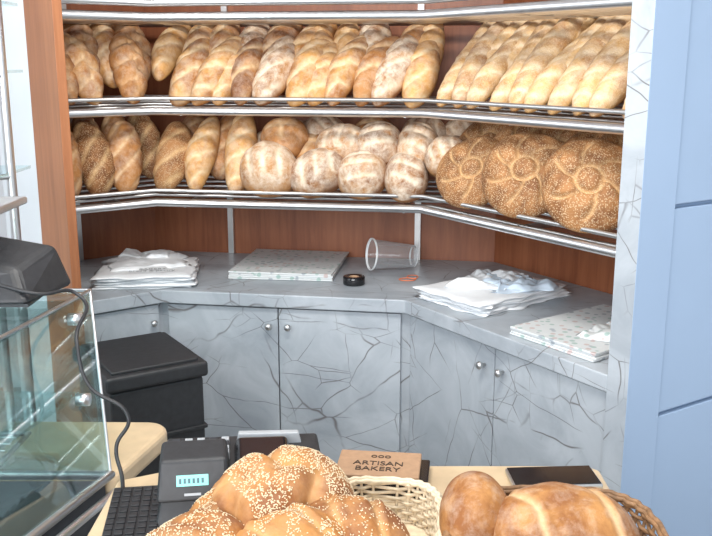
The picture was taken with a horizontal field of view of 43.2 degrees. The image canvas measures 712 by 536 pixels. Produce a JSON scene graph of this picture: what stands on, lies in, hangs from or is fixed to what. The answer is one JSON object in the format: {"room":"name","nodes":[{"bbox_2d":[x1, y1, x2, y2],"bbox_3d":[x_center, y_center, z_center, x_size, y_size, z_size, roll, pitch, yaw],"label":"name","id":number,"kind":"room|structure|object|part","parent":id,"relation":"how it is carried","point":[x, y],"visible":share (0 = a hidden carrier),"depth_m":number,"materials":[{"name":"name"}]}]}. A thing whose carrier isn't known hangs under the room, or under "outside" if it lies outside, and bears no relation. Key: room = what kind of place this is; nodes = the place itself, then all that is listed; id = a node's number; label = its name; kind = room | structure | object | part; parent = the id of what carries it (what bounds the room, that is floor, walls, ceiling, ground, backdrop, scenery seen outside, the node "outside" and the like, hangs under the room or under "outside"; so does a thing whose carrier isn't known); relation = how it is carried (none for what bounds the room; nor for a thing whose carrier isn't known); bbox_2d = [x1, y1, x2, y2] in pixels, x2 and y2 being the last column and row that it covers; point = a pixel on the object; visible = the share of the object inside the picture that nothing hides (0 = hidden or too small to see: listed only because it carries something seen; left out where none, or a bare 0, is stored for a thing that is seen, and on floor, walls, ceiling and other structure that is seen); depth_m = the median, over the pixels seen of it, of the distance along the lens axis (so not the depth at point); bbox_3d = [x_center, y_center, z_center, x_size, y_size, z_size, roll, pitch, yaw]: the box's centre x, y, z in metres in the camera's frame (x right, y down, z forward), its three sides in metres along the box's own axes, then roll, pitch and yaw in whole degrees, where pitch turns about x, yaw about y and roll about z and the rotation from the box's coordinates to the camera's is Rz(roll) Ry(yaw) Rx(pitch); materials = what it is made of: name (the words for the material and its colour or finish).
{"room":"food shop","nodes":[
{"label":"food shop","id":0,"kind":"room"},
{"bbox_2d":[0,157,20,386],"bbox_3d":[-1.795,-0.800,4.357,0.690,2.900,0.050,0,13,0],"label":"wall","id":1,"kind":"structure","parent":0,"point":[3,227],"depth_m":4.60,"materials":[{"name":"white paint"}]},
{"bbox_2d":[0,387,23,420],"bbox_3d":[0.000,1.238,2.082,6.000,0.050,6.500,0,13,0],"label":"floor","id":2,"kind":"structure","parent":0,"point":[17,390],"depth_m":4.41,"materials":[{"name":"tile"}]},
{"bbox_2d":[0,0,36,421],"bbox_3d":[-1.130,-0.209,2.461,0.460,2.600,0.310,0,13,0],"label":"stand","id":3,"kind":"object","parent":2,"relation":"on","point":[10,176],"visible":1,"depth_m":2.51,"materials":[{"name":"metal"}]},
{"bbox_2d":[23,0,84,421],"bbox_3d":[-0.950,-0.442,2.802,0.029,2.900,0.270,-9,16,-35],"label":"wood end panel","id":4,"kind":"object","parent":2,"relation":"on","point":[43,19],"visible":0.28,"depth_m":2.80,"materials":[{"name":"brown wood"}]},
{"bbox_2d":[0,288,114,535],"bbox_3d":[-0.847,0.706,1.601,0.830,1.204,0.708,0,13,0],"label":"glass display case","id":5,"kind":"object","parent":2,"relation":"on","point":[27,508],"visible":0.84,"depth_m":1.60,"materials":[{"name":"clear glass"}]},
{"bbox_2d":[0,431,30,466],"bbox_3d":[-0.766,0.340,1.418,0.369,0.010,0.400,0,13,0],"label":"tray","id":6,"kind":"object","parent":5,"relation":"on","point":[3,434],"depth_m":1.58,"materials":[{"name":"glass"}]},
{"bbox_2d":[0,196,69,306],"bbox_3d":[-0.757,-0.031,1.688,0.385,0.183,0.176,0,13,0],"label":"weighing scale","id":7,"kind":"object","parent":5,"relation":"on","point":[31,266],"visible":0.98,"depth_m":1.70,"materials":[{"name":"black plastic"}]},
{"bbox_3d":[-0.790,-0.115,1.677,0.300,0.014,0.160,0,13,0],"label":"scale plate","id":8,"kind":"part","parent":7,"relation":"part of","materials":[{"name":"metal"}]},
{"bbox_3d":[-0.890,0.120,1.482,0.719,0.008,0.675,0,13,0],"label":"frame","id":9,"kind":"part","parent":5,"relation":"part of","materials":[{"name":"metal"}]},
{"bbox_3d":[-0.847,0.435,1.428,0.805,0.018,0.492,0,13,0],"label":"rail","id":10,"kind":"part","parent":5,"relation":"part of","materials":[{"name":"metal"}]},
{"bbox_3d":[-0.514,0.465,1.431,0.016,0.016,0.502,4,14,17],"label":"rail","id":11,"kind":"part","parent":5,"relation":"part of","materials":[{"name":"metal"}]},
{"bbox_3d":[-0.493,0.213,1.732,0.006,0.299,0.239,-5,14,-20],"label":"corner frame","id":12,"kind":"part","parent":5,"relation":"part of","materials":[{"name":"metal"}]},
{"bbox_2d":[0,421,166,493],"bbox_3d":[-0.698,0.792,1.902,0.605,0.900,0.270,0,13,0],"label":"countertop","id":13,"kind":"structure","parent":2,"relation":"on","point":[50,446],"depth_m":1.80,"materials":[{"name":"beige wood"}]},
{"bbox_2d":[72,332,207,477],"bbox_3d":[-0.635,0.643,2.714,0.295,0.826,0.345,-8,15,-31],"label":"storage box","id":14,"kind":"object","parent":2,"relation":"on","point":[155,377],"visible":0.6,"depth_m":2.54,"materials":[{"name":"black plastic"}]},
{"bbox_3d":[-0.635,0.246,2.623,0.250,0.012,0.300,-8,15,-31],"label":"lid panel","id":15,"kind":"part","parent":14,"relation":"part of","materials":[{"name":"black plastic"}]},
{"bbox_3d":[-0.635,0.271,2.628,0.295,0.045,0.345,-8,15,-31],"label":"box lid","id":16,"kind":"part","parent":14,"relation":"part of","materials":[{"name":"black plastic"}]},
{"bbox_2d":[80,251,612,473],"bbox_3d":[0.008,0.500,3.167,2.504,0.900,1.123,6,14,24],"label":"base cabinet","id":17,"kind":"object","parent":2,"relation":"on","point":[375,365],"visible":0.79,"depth_m":2.97,"materials":[{"name":"grey stone"}]},
{"bbox_3d":[-0.779,0.498,3.046,0.268,0.738,0.018,-9,16,-35],"label":"cabinet door","id":18,"kind":"part","parent":17,"relation":"part of","materials":[{"name":"grey stone"}]},
{"bbox_3d":[-0.678,0.185,3.019,0.024,0.024,0.030,-9,16,-35],"label":"cabinet knob","id":19,"kind":"part","parent":17,"relation":"part of","materials":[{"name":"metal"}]},
{"bbox_3d":[-0.447,0.486,3.101,0.380,0.738,0.018,2,13,9],"label":"cabinet door","id":20,"kind":"part","parent":17,"relation":"part of","materials":[{"name":"grey stone"}]},
{"bbox_3d":[-0.291,0.194,2.983,0.024,0.024,0.031,0,13,0],"label":"cabinet knob","id":21,"kind":"part","parent":17,"relation":"part of","materials":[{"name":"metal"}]},
{"bbox_3d":[-0.227,0.196,2.973,0.024,0.024,0.031,0,13,0],"label":"cabinet knob","id":22,"kind":"part","parent":17,"relation":"part of","materials":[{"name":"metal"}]},
{"bbox_3d":[-0.054,0.500,3.040,0.407,0.738,0.018,2,13,9],"label":"cabinet door","id":23,"kind":"part","parent":17,"relation":"part of","materials":[{"name":"grey stone"}]},
{"bbox_2d":[80,251,612,391],"bbox_3d":[0.008,0.084,3.071,2.504,0.045,1.122,6,14,24],"label":"countertop","id":24,"kind":"structure","parent":17,"relation":"on","point":[382,290],"depth_m":2.97,"materials":[{"name":"grey stone"}]},
{"bbox_2d":[90,248,199,289],"bbox_3d":[-0.739,-0.005,3.190,0.361,0.073,0.387,-2,13,-8],"label":"plastic bags","id":25,"kind":"object","parent":24,"relation":"on","point":[161,268],"visible":1,"depth_m":3.08},
{"bbox_3d":[-0.757,-0.053,3.301,0.232,0.030,0.136,0,13,0],"label":"bag handle","id":26,"kind":"part","parent":25,"relation":"part of","materials":[{"name":"white plastic"}]},
{"bbox_2d":[129,268,173,271],"bbox_3d":[-0.694,0.006,3.068,0.154,0.001,0.050,-2,13,-7],"label":"print","id":27,"kind":"object","parent":25,"relation":"on","point":[130,269],"depth_m":3.09},
{"bbox_2d":[228,249,348,280],"bbox_3d":[-0.243,-0.014,3.335,0.381,0.024,0.408,2,13,8],"label":"paper stack","id":28,"kind":"object","parent":24,"relation":"on","point":[262,264],"visible":1,"depth_m":3.26,"materials":[{"name":"white paper"}]},
{"bbox_2d":[61,0,631,260],"bbox_3d":[0.010,-0.569,2.907,2.416,1.298,1.003,6,14,23],"label":"shelf rack","id":29,"kind":"object","parent":24,"relation":"on","point":[612,121],"visible":0.43,"depth_m":2.85,"materials":[{"name":"metal"}]},
{"bbox_3d":[0.024,-0.526,2.923,2.192,0.012,0.610,5,14,20],"label":"rail","id":30,"kind":"part","parent":29,"relation":"part of","materials":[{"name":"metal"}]},
{"bbox_3d":[0.048,-0.271,3.122,2.421,0.012,0.667,5,14,19],"label":"rail","id":31,"kind":"part","parent":29,"relation":"part of","materials":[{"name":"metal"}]},
{"bbox_3d":[0.036,-0.250,3.057,2.307,0.012,0.638,5,14,20],"label":"rail","id":32,"kind":"part","parent":29,"relation":"part of","materials":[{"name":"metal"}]},
{"bbox_3d":[0.024,-0.229,2.992,2.192,0.012,0.610,5,14,20],"label":"rail","id":33,"kind":"part","parent":29,"relation":"part of","materials":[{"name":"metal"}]},
{"bbox_3d":[-0.023,-0.785,2.599,1.772,0.024,0.509,6,14,23],"label":"rail","id":34,"kind":"part","parent":29,"relation":"part of","materials":[{"name":"metal"}]},
{"bbox_3d":[0.043,-0.819,2.966,2.380,0.024,0.665,5,14,19],"label":"rail","id":35,"kind":"part","parent":29,"relation":"part of","materials":[{"name":"metal"}]},
{"bbox_3d":[-0.001,-0.186,2.861,1.963,0.012,0.551,5,14,21],"label":"rail","id":36,"kind":"part","parent":29,"relation":"part of","materials":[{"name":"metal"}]},
{"bbox_3d":[0.011,-0.505,2.857,2.077,0.012,0.581,5,14,21],"label":"rail","id":37,"kind":"part","parent":29,"relation":"part of","materials":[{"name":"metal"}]},
{"bbox_3d":[-0.013,-0.165,2.795,1.849,0.012,0.521,5,14,22],"label":"rail","id":38,"kind":"part","parent":29,"relation":"part of","materials":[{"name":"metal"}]},
{"bbox_3d":[-0.117,-0.165,2.615,1.636,0.013,0.894,0,13,0],"label":"rail","id":39,"kind":"part","parent":29,"relation":"part of","materials":[{"name":"metal"}]},
{"bbox_3d":[-0.117,-0.124,2.618,1.632,0.027,0.899,0,13,0],"label":"rail","id":40,"kind":"part","parent":29,"relation":"part of","materials":[{"name":"metal"}]},
{"bbox_2d":[70,115,622,233],"bbox_3d":[-0.013,-0.361,2.955,2.068,0.286,0.840,5,14,19],"label":"bread loaves","id":41,"kind":"object","parent":29,"relation":"on","point":[574,177],"visible":0.84,"depth_m":2.94,"materials":[{"name":"brown food"}]},
{"bbox_3d":[-0.001,-0.483,2.792,1.963,0.012,0.551,5,14,21],"label":"rail","id":42,"kind":"part","parent":29,"relation":"part of","materials":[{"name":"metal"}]},
{"bbox_3d":[-0.117,-0.462,2.546,1.636,0.013,0.894,0,13,0],"label":"rail","id":43,"kind":"part","parent":29,"relation":"part of","materials":[{"name":"metal"}]},
{"bbox_3d":[-0.023,-0.451,2.677,1.774,0.027,0.511,6,14,23],"label":"rail","id":44,"kind":"part","parent":29,"relation":"part of","materials":[{"name":"metal"}]},
{"bbox_2d":[63,15,630,118],"bbox_3d":[-0.023,-0.678,2.859,2.179,0.336,0.810,5,14,21],"label":"bread loaves","id":45,"kind":"object","parent":29,"relation":"on","point":[580,61],"visible":0.62,"depth_m":2.92,"materials":[{"name":"brown food"}]},
{"bbox_3d":[-0.023,-0.741,2.610,1.778,0.032,0.515,6,14,23],"label":"rail","id":46,"kind":"part","parent":29,"relation":"part of","materials":[{"name":"metal"}]},
{"bbox_3d":[0.015,-0.785,2.816,2.122,0.024,0.600,5,14,21],"label":"rail","id":47,"kind":"part","parent":29,"relation":"part of","materials":[{"name":"metal"}]},
{"bbox_3d":[0.001,-0.767,2.741,1.993,0.024,0.567,5,14,21],"label":"rail","id":48,"kind":"part","parent":29,"relation":"part of","materials":[{"name":"metal"}]},
{"bbox_3d":[-0.013,-0.750,2.665,1.865,0.024,0.533,5,14,22],"label":"rail","id":49,"kind":"part","parent":29,"relation":"part of","materials":[{"name":"metal"}]},
{"bbox_3d":[0.011,-0.208,2.926,2.077,0.012,0.581,5,14,21],"label":"rail","id":50,"kind":"part","parent":29,"relation":"part of","materials":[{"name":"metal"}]},
{"bbox_3d":[0.048,-0.568,3.053,2.421,0.012,0.667,5,14,19],"label":"rail","id":51,"kind":"part","parent":29,"relation":"part of","materials":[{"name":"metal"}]},
{"bbox_3d":[0.029,-0.802,2.891,2.251,0.024,0.632,5,14,20],"label":"rail","id":52,"kind":"part","parent":29,"relation":"part of","materials":[{"name":"metal"}]},
{"bbox_3d":[0.036,-0.547,2.988,2.307,0.012,0.638,5,14,20],"label":"rail","id":53,"kind":"part","parent":29,"relation":"part of","materials":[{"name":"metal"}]},
{"bbox_2d":[343,274,364,286],"bbox_3d":[-0.007,0.041,3.088,0.076,0.028,0.076,0,13,0],"label":"tape roll","id":54,"kind":"object","parent":24,"relation":"on","point":[353,280],"visible":1,"depth_m":3.06,"materials":[{"name":"black plastic"}]},
{"bbox_2d":[365,238,417,270],"bbox_3d":[0.134,-0.056,3.284,0.180,0.119,0.119,-4,14,-17],"label":"plastic cup","id":55,"kind":"object","parent":24,"relation":"on","point":[370,239],"visible":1,"depth_m":3.29,"materials":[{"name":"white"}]},
{"bbox_2d":[399,275,418,280],"bbox_3d":[0.191,0.035,3.163,0.055,0.005,0.086,11,17,39],"label":"bands","id":56,"kind":"object","parent":24,"relation":"on","point":[407,275],"visible":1,"depth_m":3.15,"materials":[{"name":"rubber"}]},
{"bbox_2d":[412,269,571,316],"bbox_3d":[0.448,0.056,2.922,0.459,0.075,0.364,-10,16,-36],"label":"plastic bags","id":57,"kind":"object","parent":24,"relation":"on","point":[486,292],"visible":1,"depth_m":2.84},
{"bbox_2d":[510,304,611,361],"bbox_3d":[0.685,0.164,2.511,0.409,0.049,0.317,-9,16,-34],"label":"paper stack","id":58,"kind":"object","parent":24,"relation":"on","point":[584,334],"visible":0.53,"depth_m":2.46,"materials":[{"name":"white paper"}]},
{"bbox_3d":[0.294,0.551,2.821,0.018,0.738,0.403,-8,15,-32],"label":"cabinet door","id":59,"kind":"part","parent":17,"relation":"part of","materials":[{"name":"grey stone"}]},
{"bbox_3d":[0.362,0.281,2.606,0.030,0.024,0.024,-8,15,-32],"label":"cabinet knob","id":60,"kind":"part","parent":17,"relation":"part of","materials":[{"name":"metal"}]},
{"bbox_3d":[0.405,0.296,2.540,0.030,0.024,0.024,-8,15,-32],"label":"cabinet knob","id":61,"kind":"part","parent":17,"relation":"part of","materials":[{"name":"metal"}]},
{"bbox_3d":[0.519,0.629,2.482,0.018,0.738,0.416,-8,15,-32],"label":"cabinet door","id":62,"kind":"part","parent":17,"relation":"part of","materials":[{"name":"grey stone"}]},
{"bbox_2d":[88,466,608,535],"bbox_3d":[0.010,0.922,1.275,0.860,0.930,0.970,0,13,0],"label":"countertop","id":63,"kind":"structure","parent":2,"relation":"on","point":[440,477],"depth_m":1.59,"materials":[{"name":"beige wood"}]},
{"bbox_2d":[102,485,158,535],"bbox_3d":[-0.358,0.397,1.452,0.085,0.012,0.190,-2,13,-8],"label":"keypad","id":64,"kind":"object","parent":63,"relation":"on","point":[122,519],"visible":0.91,"depth_m":1.45,"materials":[{"name":"black plastic"}]},
{"bbox_2d":[156,430,319,526],"bbox_3d":[-0.191,0.332,1.516,0.279,0.103,0.207,-2,13,-8],"label":"cash register","id":65,"kind":"object","parent":63,"relation":"on","point":[189,468],"visible":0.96,"depth_m":1.44,"materials":[{"name":"black plastic"}]},
{"bbox_2d":[0,283,150,510],"bbox_3d":[-0.450,0.204,1.593,0.445,0.321,0.141,11,17,40],"label":"power cable","id":66,"kind":"object","parent":65,"relation":"attached to","point":[76,293],"visible":0.94,"depth_m":1.60,"materials":[{"name":"black plastic"}]},
{"bbox_2d":[145,445,409,535],"bbox_3d":[-0.109,0.357,1.274,0.374,0.166,0.296,0,13,0],"label":"bread","id":67,"kind":"object","parent":63,"relation":"on","point":[292,490],"visible":1,"depth_m":1.23,"materials":[{"name":"brown food"}]},
{"bbox_2d":[337,450,429,498],"bbox_3d":[0.045,0.358,1.576,0.165,0.034,0.120,2,13,7],"label":"card","id":68,"kind":"object","parent":63,"relation":"on","point":[359,463],"visible":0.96,"depth_m":1.57,"materials":[{"name":"brown cardboard"}]},
{"bbox_2d":[348,475,441,535],"bbox_3d":[0.035,0.394,1.323,0.198,0.075,0.252,0,13,0],"label":"wicker basket","id":69,"kind":"object","parent":63,"relation":"on","point":[428,525],"visible":0.54,"depth_m":1.42,"materials":[{"name":"beige wicker"}]},
{"bbox_2d":[505,465,602,488],"bbox_3d":[0.345,0.368,1.575,0.155,0.013,0.075,-1,13,-3],"label":"mobile phone","id":70,"kind":"object","parent":63,"relation":"on","point":[584,476],"visible":0.78,"depth_m":1.57,"materials":[{"name":"glass"}]},
{"bbox_2d":[443,485,668,535],"bbox_3d":[0.276,0.403,1.253,0.319,0.089,0.282,0,13,0],"label":"wicker basket","id":71,"kind":"object","parent":63,"relation":"on","point":[647,516],"visible":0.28,"depth_m":1.31,"materials":[{"name":"beige wicker"}]},
{"bbox_2d":[439,471,639,535],"bbox_3d":[0.249,0.371,1.234,0.280,0.138,0.203,3,13,13],"label":"bread loaves","id":72,"kind":"object","parent":71,"relation":"in","point":[473,503],"visible":1,"depth_m":1.22,"materials":[{"name":"brown food"}]},
{"bbox_2d":[601,0,655,502],"bbox_3d":[0.674,-0.274,2.075,0.100,2.900,0.065,-8,15,-32],"label":"end panel","id":73,"kind":"object","parent":2,"relation":"on","point":[643,11],"visible":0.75,"depth_m":2.09,"materials":[{"name":"grey laminate"}]},
{"bbox_2d":[0,0,56,421],"bbox_3d":[-1.154,-0.504,3.074,0.026,2.900,0.418,-9,16,-35],"label":"wall","id":74,"kind":"structure","parent":0,"point":[12,10],"depth_m":3.06,"materials":[{"name":"white paint"}]},
{"bbox_2d":[66,4,156,259],"bbox_3d":[-1.030,-0.333,3.442,0.553,2.400,0.030,-9,16,-35],"label":"wall","id":75,"kind":"structure","parent":0,"point":[107,233],"depth_m":3.52,"materials":[{"name":"red wood"}]},
{"bbox_2d":[144,0,502,261],"bbox_3d":[-0.138,-0.344,3.493,1.379,2.400,0.030,2,13,9],"label":"wall","id":76,"kind":"structure","parent":0,"point":[194,229],"depth_m":3.49,"materials":[{"name":"red wood"}]},
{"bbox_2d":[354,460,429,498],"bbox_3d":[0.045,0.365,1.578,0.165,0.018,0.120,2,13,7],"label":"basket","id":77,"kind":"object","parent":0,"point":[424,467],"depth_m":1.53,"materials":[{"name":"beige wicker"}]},
{"bbox_2d":[494,0,623,294],"bbox_3d":[0.840,-0.215,2.930,0.030,2.400,1.130,-8,15,-32],"label":"wall","id":78,"kind":"structure","parent":0,"point":[591,270],"depth_m":3.15,"materials":[{"name":"red wood"}]},
{"bbox_2d":[658,200,711,413],"bbox_3d":[1.607,-0.409,2.660,2.082,2.900,0.022,-8,15,-32],"label":"wall","id":79,"kind":"structure","parent":0,"point":[705,201],"depth_m":2.20,"materials":[{"name":"blue paint"}]},
{"bbox_2d":[619,0,691,535],"bbox_3d":[0.688,-0.272,2.069,0.120,2.900,0.042,-8,15,-32],"label":"trim","id":80,"kind":"structure","parent":79,"relation":"attached to","point":[672,17],"depth_m":2.10,"materials":[{"name":"blue paint"}]},
{"bbox_2d":[651,397,711,535],"bbox_3d":[1.619,0.576,2.873,2.076,0.685,0.014,-8,15,-32],"label":"wall panel","id":81,"kind":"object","parent":79,"relation":"attached to","point":[682,477],"depth_m":2.35,"materials":[{"name":"blue paint"}]},
{"bbox_2d":[659,203,711,411],"bbox_3d":[1.619,-0.017,2.736,2.076,0.513,0.014,-8,15,-32],"label":"wall panel","id":82,"kind":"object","parent":79,"relation":"attached to","point":[686,377],"depth_m":2.23,"materials":[{"name":"blue paint"}]},
{"bbox_2d":[675,0,711,203],"bbox_3d":[1.619,-1.048,2.498,2.076,1.582,0.014,-8,15,-32],"label":"trim","id":83,"kind":"structure","parent":79,"relation":"attached to","point":[694,179],"depth_m":2.10,"materials":[{"name":"blue paint"}]}
]}

